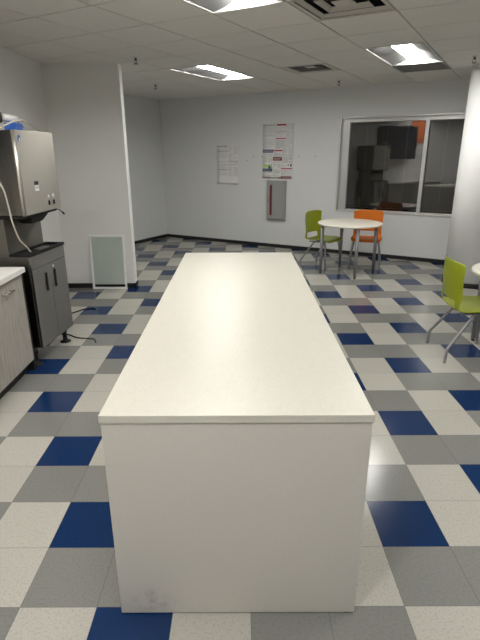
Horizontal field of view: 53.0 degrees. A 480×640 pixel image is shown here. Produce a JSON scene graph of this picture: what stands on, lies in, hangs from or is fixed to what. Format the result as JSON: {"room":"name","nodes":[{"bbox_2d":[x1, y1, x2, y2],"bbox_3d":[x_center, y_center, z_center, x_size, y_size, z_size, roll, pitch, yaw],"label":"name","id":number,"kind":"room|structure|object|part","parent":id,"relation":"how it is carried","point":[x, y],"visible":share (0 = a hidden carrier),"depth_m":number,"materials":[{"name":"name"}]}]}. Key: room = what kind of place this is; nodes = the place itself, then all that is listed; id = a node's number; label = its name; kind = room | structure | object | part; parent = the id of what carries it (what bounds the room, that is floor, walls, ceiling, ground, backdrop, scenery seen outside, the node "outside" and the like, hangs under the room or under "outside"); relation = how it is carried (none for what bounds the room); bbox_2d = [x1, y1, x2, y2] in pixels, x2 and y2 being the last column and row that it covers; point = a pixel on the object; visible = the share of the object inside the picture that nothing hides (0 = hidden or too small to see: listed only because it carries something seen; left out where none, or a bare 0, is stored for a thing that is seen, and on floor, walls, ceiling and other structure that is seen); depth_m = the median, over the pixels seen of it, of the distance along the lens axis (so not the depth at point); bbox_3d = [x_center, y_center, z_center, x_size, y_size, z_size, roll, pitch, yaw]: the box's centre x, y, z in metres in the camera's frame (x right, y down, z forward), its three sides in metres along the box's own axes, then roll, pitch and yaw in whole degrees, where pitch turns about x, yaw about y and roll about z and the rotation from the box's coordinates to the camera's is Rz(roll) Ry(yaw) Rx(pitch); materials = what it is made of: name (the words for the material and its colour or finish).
{"room":"office break room","nodes":[
{"label":"office break room","id":0,"kind":"room"},
{"bbox_2d":[0,46,61,241],"bbox_3d":[-2.379,-0.402,2.280,0.150,2.680,13.712,0,19,0],"label":"wall","id":1,"kind":"structure","parent":0,"point":[21,86],"depth_m":5.21,"materials":[{"name":"paint"}]},
{"bbox_2d":[40,63,133,282],"bbox_3d":[-1.859,-1.722,6.070,0.893,2.680,0.140,0,19,0],"label":"wall partition","id":2,"kind":"structure","parent":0,"point":[83,107],"depth_m":5.89,"materials":[{"name":"paint"}]},
{"bbox_2d":[68,280,137,287],"bbox_3d":[-1.844,-0.486,6.500,0.913,0.062,0.156,0,19,0],"label":"baseboard","id":3,"kind":"structure","parent":2,"relation":"attached to","point":[70,285],"depth_m":6.43,"materials":[{"name":"black rubber"}]},
{"bbox_2d":[117,63,136,282],"bbox_3d":[-1.407,-1.753,6.060,0.012,2.618,0.148,0,19,0],"label":"trim","id":4,"kind":"structure","parent":2,"relation":"attached to","point":[118,64],"depth_m":6.00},
{"bbox_2d":[123,95,166,240],"bbox_3d":[-2.015,-2.843,9.292,0.150,2.680,1.553,10,22,28],"label":"wall","id":5,"kind":"structure","parent":0,"point":[142,115],"depth_m":9.42,"materials":[{"name":"paint"}]},
{"bbox_2d":[134,234,166,243],"bbox_3d":[-1.929,-1.601,9.706,0.008,0.062,1.503,10,22,28],"label":"baseboard","id":6,"kind":"structure","parent":5,"relation":"attached to","point":[164,235],"depth_m":9.86,"materials":[{"name":"black rubber"}]},
{"bbox_2d":[0,237,479,639],"bbox_3d":[2.651,0.645,3.381,10.400,0.060,15.500,0,19,0],"label":"floor","id":7,"kind":"structure","parent":0,"point":[418,578],"depth_m":2.72,"materials":[{"name":"tile"}]},
{"bbox_2d":[0,266,36,398],"bbox_3d":[-1.977,0.121,3.525,0.628,0.872,0.793,0,19,0],"label":"base cabinet","id":8,"kind":"object","parent":7,"relation":"on","point":[17,353],"visible":0.84,"depth_m":3.62,"materials":[{"name":"beige laminate"}]},
{"bbox_2d":[0,219,72,366],"bbox_3d":[-1.917,-0.289,4.180,0.607,1.216,0.641,2,19,6],"label":"stand","id":9,"kind":"object","parent":7,"relation":"on","point":[45,280],"visible":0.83,"depth_m":4.04,"materials":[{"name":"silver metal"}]},
{"bbox_2d":[0,129,64,223],"bbox_3d":[-1.915,-1.173,3.970,0.590,0.707,0.715,1,19,4],"label":"machine","id":10,"kind":"object","parent":9,"relation":"on","point":[28,172],"visible":1,"depth_m":3.74,"materials":[{"name":"silver metal"}]},
{"bbox_2d":[0,112,23,129],"bbox_3d":[-1.770,-1.505,3.647,0.243,0.126,0.135,-11,22,-29],"label":"water filter","id":11,"kind":"object","parent":10,"relation":"on","point":[3,117],"visible":0.81,"depth_m":3.63,"materials":[{"name":"blue plastic"}]},
{"bbox_2d":[0,183,30,252],"bbox_3d":[-1.756,-0.830,3.718,0.083,0.668,0.248,14,24,36],"label":"tube","id":12,"kind":"object","parent":10,"relation":"attached to","point":[29,250],"visible":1,"depth_m":3.69,"materials":[{"name":"white plastic"}]},
{"bbox_3d":[-1.662,-1.095,3.615,0.030,0.623,0.030,1,19,4],"label":"corner post","id":13,"kind":"part","parent":10,"relation":"part of","materials":[{"name":"silver metal"}]},
{"bbox_2d":[0,119,40,131],"bbox_3d":[-1.680,-1.426,3.668,0.124,0.184,0.652,5,20,16],"label":"hose","id":14,"kind":"object","parent":10,"relation":"on","point":[13,121],"visible":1,"depth_m":3.57,"materials":[{"name":"white plastic"}]},
{"bbox_2d":[0,209,56,219],"bbox_3d":[-1.931,-0.897,4.031,0.540,0.030,0.625,1,19,4],"label":"tray","id":15,"kind":"object","parent":10,"relation":"on","point":[15,216],"depth_m":3.73,"materials":[{"name":"black plastic"}]},
{"bbox_3d":[-1.635,-1.204,3.925,0.016,0.623,0.627,1,19,4],"label":"panel","id":16,"kind":"part","parent":10,"relation":"part of","materials":[{"name":"silver metal"}]},
{"bbox_2d":[9,242,63,257],"bbox_3d":[-1.704,-0.600,4.071,0.178,0.022,0.587,2,19,6],"label":"drip tray","id":17,"kind":"object","parent":9,"relation":"on","point":[38,249],"depth_m":4.03,"materials":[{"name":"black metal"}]},
{"bbox_3d":[-1.730,0.307,4.077,0.100,0.156,0.100,2,19,6],"label":"leg","id":18,"kind":"part","parent":9,"relation":"part of","materials":[{"name":"black plastic"}]},
{"bbox_3d":[-1.645,-0.126,4.077,0.020,0.663,0.284,2,19,6],"label":"door","id":19,"kind":"part","parent":9,"relation":"part of","materials":[{"name":"silver metal"}]},
{"bbox_3d":[-1.627,-0.325,4.067,0.006,0.155,0.026,2,19,6],"label":"handle","id":20,"kind":"part","parent":9,"relation":"part of","materials":[{"name":"black plastic"}]},
{"bbox_3d":[-1.610,-0.374,4.208,0.006,0.155,0.026,2,19,6],"label":"handle","id":21,"kind":"part","parent":9,"relation":"part of","materials":[{"name":"black plastic"}]},
{"bbox_3d":[-1.614,-0.220,4.346,0.020,0.663,0.284,2,19,6],"label":"door","id":22,"kind":"part","parent":9,"relation":"part of","materials":[{"name":"silver metal"}]},
{"bbox_3d":[-1.670,0.130,4.585,0.100,0.156,0.100,2,19,6],"label":"leg","id":23,"kind":"part","parent":9,"relation":"part of","materials":[{"name":"black plastic"}]},
{"bbox_2d":[61,334,95,342],"bbox_3d":[-1.606,0.167,4.698,0.545,0.011,0.079,7,21,20],"label":"power cord","id":24,"kind":"object","parent":7,"relation":"on","point":[61,334],"visible":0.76,"depth_m":4.67,"materials":[{"name":"black plastic"}]},
{"bbox_2d":[89,235,127,288],"bbox_3d":[-1.718,-0.752,6.286,0.452,0.704,0.069,0,19,0],"label":"pane","id":25,"kind":"object","parent":7,"relation":"on","point":[107,252],"visible":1,"depth_m":6.28,"materials":[{"name":"glass"}]},
{"bbox_2d":[98,252,374,612],"bbox_3d":[-0.011,0.283,3.020,0.914,0.883,2.731,0,19,0],"label":"kitchen island","id":26,"kind":"object","parent":7,"relation":"on","point":[236,429],"depth_m":1.77,"materials":[{"name":"white laminate"}]},
{"bbox_2d":[98,252,374,423],"bbox_3d":[-0.012,-0.120,2.880,0.914,0.030,2.731,0,19,0],"label":"countertop","id":27,"kind":"structure","parent":26,"relation":"on","point":[231,337],"depth_m":2.04,"materials":[{"name":"white laminate"}]},
{"bbox_3d":[-0.010,0.738,1.749,0.906,0.846,0.019,0,19,0],"label":"panel","id":28,"kind":"part","parent":26,"relation":"part of","materials":[{"name":"white laminate"}]},
{"bbox_2d":[299,210,341,270],"bbox_3d":[1.262,-1.239,7.428,0.489,0.851,0.489,16,25,39],"label":"cafe chair","id":29,"kind":"object","parent":7,"relation":"on","point":[312,217],"visible":0.93,"depth_m":7.45,"materials":[{"name":"green plastic"}]},
{"bbox_3d":[1.033,-1.018,7.430,0.240,0.410,0.029,9,21,25],"label":"leg","id":30,"kind":"part","parent":29,"relation":"part of","materials":[{"name":"grey metal"}]},
{"bbox_3d":[1.272,-0.958,7.242,0.027,0.419,0.108,-5,20,-12],"label":"leg","id":31,"kind":"part","parent":29,"relation":"part of","materials":[{"name":"grey metal"}]},
{"bbox_2d":[318,218,382,278],"bbox_3d":[1.592,-1.062,7.085,0.914,0.740,0.914,-2,19,-4],"label":"round table","id":32,"kind":"object","parent":7,"relation":"on","point":[342,223],"visible":1,"depth_m":6.96,"materials":[{"name":"white laminate"}]},
{"bbox_3d":[1.193,-1.049,7.061,0.052,0.690,0.052,-2,19,-4],"label":"leg","id":33,"kind":"part","parent":32,"relation":"part of","materials":[{"name":"grey metal"}]},
{"bbox_3d":[1.564,-1.190,7.463,0.052,0.690,0.052,-2,19,-4],"label":"leg","id":34,"kind":"part","parent":32,"relation":"part of","materials":[{"name":"grey metal"}]},
{"bbox_3d":[1.621,-0.928,6.710,0.052,0.690,0.052,-2,19,-4],"label":"leg","id":35,"kind":"part","parent":32,"relation":"part of","materials":[{"name":"grey metal"}]},
{"bbox_3d":[1.991,-1.070,7.113,0.052,0.690,0.052,-2,19,-4],"label":"leg","id":36,"kind":"part","parent":32,"relation":"part of","materials":[{"name":"grey metal"}]},
{"bbox_2d":[348,210,383,270],"bbox_3d":[1.950,-1.244,7.435,0.489,0.851,0.489,5,20,15],"label":"cafe chair","id":37,"kind":"object","parent":7,"relation":"on","point":[376,215],"visible":0.79,"depth_m":7.49,"materials":[{"name":"orange plastic"}]},
{"bbox_3d":[1.712,-1.010,7.387,0.108,0.419,0.027,-15,24,-36],"label":"leg","id":38,"kind":"part","parent":37,"relation":"part of","materials":[{"name":"grey metal"}]},
{"bbox_3d":[2.087,-0.976,7.283,0.026,0.420,0.109,-7,20,-18],"label":"leg","id":39,"kind":"part","parent":37,"relation":"part of","materials":[{"name":"grey metal"}]},
{"bbox_2d":[426,255,479,362],"bbox_3d":[1.984,-0.111,4.177,0.489,0.851,0.489,1,19,3],"label":"cafe chair","id":40,"kind":"object","parent":7,"relation":"on","point":[454,272],"visible":1,"depth_m":4.06,"materials":[{"name":"green plastic"}]},
{"bbox_3d":[1.869,0.018,4.445,0.239,0.410,0.029,6,20,17],"label":"leg","id":41,"kind":"part","parent":40,"relation":"part of","materials":[{"name":"grey metal"}]},
{"bbox_3d":[1.849,0.152,4.059,0.240,0.410,0.029,-4,20,-11],"label":"leg","id":42,"kind":"part","parent":40,"relation":"part of","materials":[{"name":"grey metal"}]},
{"bbox_3d":[2.011,-0.103,4.178,0.296,0.034,0.332,1,19,3],"label":"seat frame","id":43,"kind":"part","parent":40,"relation":"part of","materials":[{"name":"grey metal"}]},
{"bbox_3d":[2.179,0.020,4.420,0.109,0.420,0.026,-12,22,-31],"label":"leg","id":44,"kind":"part","parent":40,"relation":"part of","materials":[{"name":"grey metal"}]},
{"bbox_2d":[471,263,479,340],"bbox_3d":[2.449,-0.050,4.166,0.914,0.740,0.914,-13,23,-33],"label":"round table","id":45,"kind":"object","parent":7,"relation":"on","point":[475,269],"visible":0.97,"depth_m":4.50,"materials":[{"name":"grey metal"}]},
{"bbox_3d":[-1.976,0.639,2.093,0.628,0.834,0.748,0,19,0],"label":"base cabinet","id":46,"kind":"object","parent":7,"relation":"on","visible":0},
{"bbox_2d":[0,267,24,285],"bbox_3d":[-1.975,-0.020,2.656,0.634,0.039,2.248,0,19,0],"label":"countertop","id":47,"kind":"structure","parent":46,"relation":"on","point":[6,273],"depth_m":3.56,"materials":[{"name":"white laminate"}]},
{"bbox_2d":[0,0,479,99],"bbox_3d":[2.666,-1.893,2.407,9.990,0.016,14.967,0,19,0],"label":"ceiling","id":48,"kind":"structure","parent":0,"point":[164,35],"depth_m":4.44,"materials":[{"name":"tile"}]},
{"bbox_2d":[169,64,255,80],"bbox_3d":[-0.333,-3.295,6.297,0.594,0.139,1.203,10,22,28],"label":"ceiling light","id":49,"kind":"object","parent":48,"relation":"attached to","point":[209,71],"visible":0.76,"depth_m":6.45,"materials":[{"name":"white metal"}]},
{"bbox_3d":[-0.044,-3.464,6.781,0.566,0.130,0.006,10,22,28],"label":"plate","id":50,"kind":"part","parent":49,"relation":"part of","materials":[{"name":"white plastic"}]},
{"bbox_2d":[182,0,285,13],"bbox_3d":[-0.241,-2.128,2.941,0.594,0.139,1.203,10,22,28],"label":"ceiling light","id":51,"kind":"object","parent":48,"relation":"attached to","point":[211,6],"visible":1,"depth_m":3.44,"materials":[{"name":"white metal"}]},
{"bbox_3d":[0.049,-2.297,3.424,0.566,0.130,0.006,10,22,28],"label":"plate","id":52,"kind":"part","parent":51,"relation":"part of","materials":[{"name":"white plastic"}]},
{"bbox_2d":[279,63,340,73],"bbox_3d":[0.878,-3.187,5.980,0.594,0.125,0.594,10,22,28],"label":"ceiling vent","id":53,"kind":"object","parent":48,"relation":"in","point":[321,67],"visible":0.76,"depth_m":6.08,"materials":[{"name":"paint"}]},
{"bbox_2d":[289,0,395,20],"bbox_3d":[0.740,-2.292,3.409,0.594,0.125,0.594,10,22,28],"label":"ceiling vent","id":54,"kind":"object","parent":48,"relation":"in","point":[331,9],"visible":0.97,"depth_m":3.57,"materials":[{"name":"metal"}]},
{"bbox_3d":[0.740,-2.253,3.423,0.148,0.006,0.148,10,22,28],"label":"plate","id":55,"kind":"part","parent":54,"relation":"part of","materials":[{"name":"paint"}]},
{"bbox_2d":[287,0,457,78],"bbox_3d":[2.666,-1.903,2.403,9.990,0.023,14.967,0,19,0],"label":"trim","id":56,"kind":"structure","parent":48,"relation":"attached to","point":[388,0],"depth_m":4.11,"materials":[{"name":"white metal"}]},
{"bbox_2d":[363,41,443,65],"bbox_3d":[1.790,-2.909,5.161,0.594,0.139,1.203,10,22,28],"label":"ceiling light","id":57,"kind":"object","parent":48,"relation":"attached to","point":[419,52],"visible":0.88,"depth_m":5.27,"materials":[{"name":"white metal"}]},
{"bbox_3d":[2.079,-3.078,5.645,0.566,0.130,0.006,10,22,28],"label":"plate","id":58,"kind":"part","parent":57,"relation":"part of","materials":[{"name":"white plastic"}]},
{"bbox_2d":[392,61,450,72],"bbox_3d":[2.240,-3.121,5.930,0.594,0.026,0.594,10,22,28],"label":"ceiling vent","id":59,"kind":"object","parent":48,"relation":"in","point":[437,65],"visible":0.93,"depth_m":5.94,"materials":[{"name":"grey metal"}]},
{"bbox_2d":[160,79,469,259],"bbox_3d":[3.131,-2.236,7.490,11.082,2.680,0.200,10,22,28],"label":"wall","id":60,"kind":"structure","parent":0,"point":[192,129],"depth_m":8.63,"materials":[{"name":"paint"}]},
{"bbox_2d":[217,145,238,183],"bbox_3d":[-0.235,-2.940,9.125,0.485,0.700,0.018,10,22,28],"label":"notice","id":61,"kind":"object","parent":60,"relation":"attached to","point":[227,155],"visible":1,"depth_m":9.13,"materials":[{"name":"paper"}]},
{"bbox_2d":[217,146,237,170],"bbox_3d":[-0.230,-3.004,9.107,0.450,0.544,0.002,10,22,28],"label":"print","id":62,"kind":"object","parent":61,"relation":"attached to","point":[234,152],"depth_m":9.06},
{"bbox_2d":[266,180,286,220],"bbox_3d":[0.656,-2.187,8.814,0.375,0.705,0.088,10,22,28],"label":"fire extinguisher cabinet","id":63,"kind":"object","parent":60,"relation":"attached to","point":[276,189],"visible":1,"depth_m":8.78,"materials":[{"name":"grey metal"}]},
{"bbox_2d":[262,123,293,178],"bbox_3d":[0.673,-2.994,8.571,0.605,0.920,0.005,10,22,28],"label":"poster","id":64,"kind":"object","parent":60,"relation":"attached to","point":[278,139],"visible":1,"depth_m":8.56,"materials":[{"name":"paper"}]},
{"bbox_2d":[167,234,444,263],"bbox_3d":[3.041,-0.978,7.858,10.582,0.062,0.008,10,22,28],"label":"baseboard","id":65,"kind":"structure","parent":60,"relation":"attached to","point":[168,235],"depth_m":8.86,"materials":[{"name":"black rubber"}]},
{"bbox_2d":[335,112,465,217],"bbox_3d":[2.842,-2.412,7.557,2.668,1.508,0.154,10,22,28],"label":"window","id":66,"kind":"structure","parent":60,"relation":"in","point":[345,135],"depth_m":7.80,"materials":[{"name":"metal"}]},
{"bbox_2d":[347,120,425,209],"bbox_3d":[2.362,-2.504,7.877,1.165,1.370,0.031,10,22,28],"label":"window pane","id":67,"kind":"object","parent":66,"relation":"attached to","point":[386,157],"visible":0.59,"depth_m":7.86,"materials":[{"name":"clear glass"}]},
{"bbox_3d":[2.365,-1.881,8.095,1.165,0.018,0.026,10,22,28],"label":"rail","id":68,"kind":"part","parent":67,"relation":"part of","materials":[{"name":"grey metal"}]},
{"bbox_3d":[2.360,-3.138,7.658,1.165,0.028,0.028,10,22,28],"label":"head rail","id":69,"kind":"part","parent":67,"relation":"part of","materials":[{"name":"grey metal"}]},
{"bbox_2d":[421,119,464,211],"bbox_3d":[3.405,-2.314,7.319,1.095,1.370,0.032,10,22,28],"label":"window pane","id":70,"kind":"object","parent":66,"relation":"attached to","point":[445,140],"visible":0.62,"depth_m":7.45,"materials":[{"name":"clear glass"}]},
{"bbox_3d":[3.408,-1.691,7.537,1.095,0.018,0.026,10,22,28],"label":"rail","id":71,"kind":"part","parent":70,"relation":"part of","materials":[{"name":"grey metal"}]},
{"bbox_3d":[3.403,-2.948,7.100,1.095,0.028,0.028,10,22,28],"label":"head rail","id":72,"kind":"part","parent":70,"relation":"part of","materials":[{"name":"white metal"}]},
{"bbox_2d":[446,63,479,283],"bbox_3d":[3.119,-1.779,6.175,0.640,2.680,0.640,0,19,0],"label":"column","id":73,"kind":"structure","parent":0,"point":[463,246],"depth_m":6.08,"materials":[{"name":"paint"}]},
{"bbox_2d":[441,276,478,288],"bbox_3d":[3.124,-0.542,6.605,0.668,0.062,0.668,0,19,0],"label":"baseboard","id":74,"kind":"structure","parent":73,"relation":"attached to","point":[468,286],"depth_m":6.31,"materials":[{"name":"black rubber"}]},
{"label":"outside","id":75,"kind":"structure","parent":0,"visible":0},
{"bbox_2d":[347,120,463,213],"bbox_3d":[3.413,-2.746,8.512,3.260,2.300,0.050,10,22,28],"label":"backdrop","id":76,"kind":"structure","parent":75,"point":[422,120],"depth_m":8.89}
]}

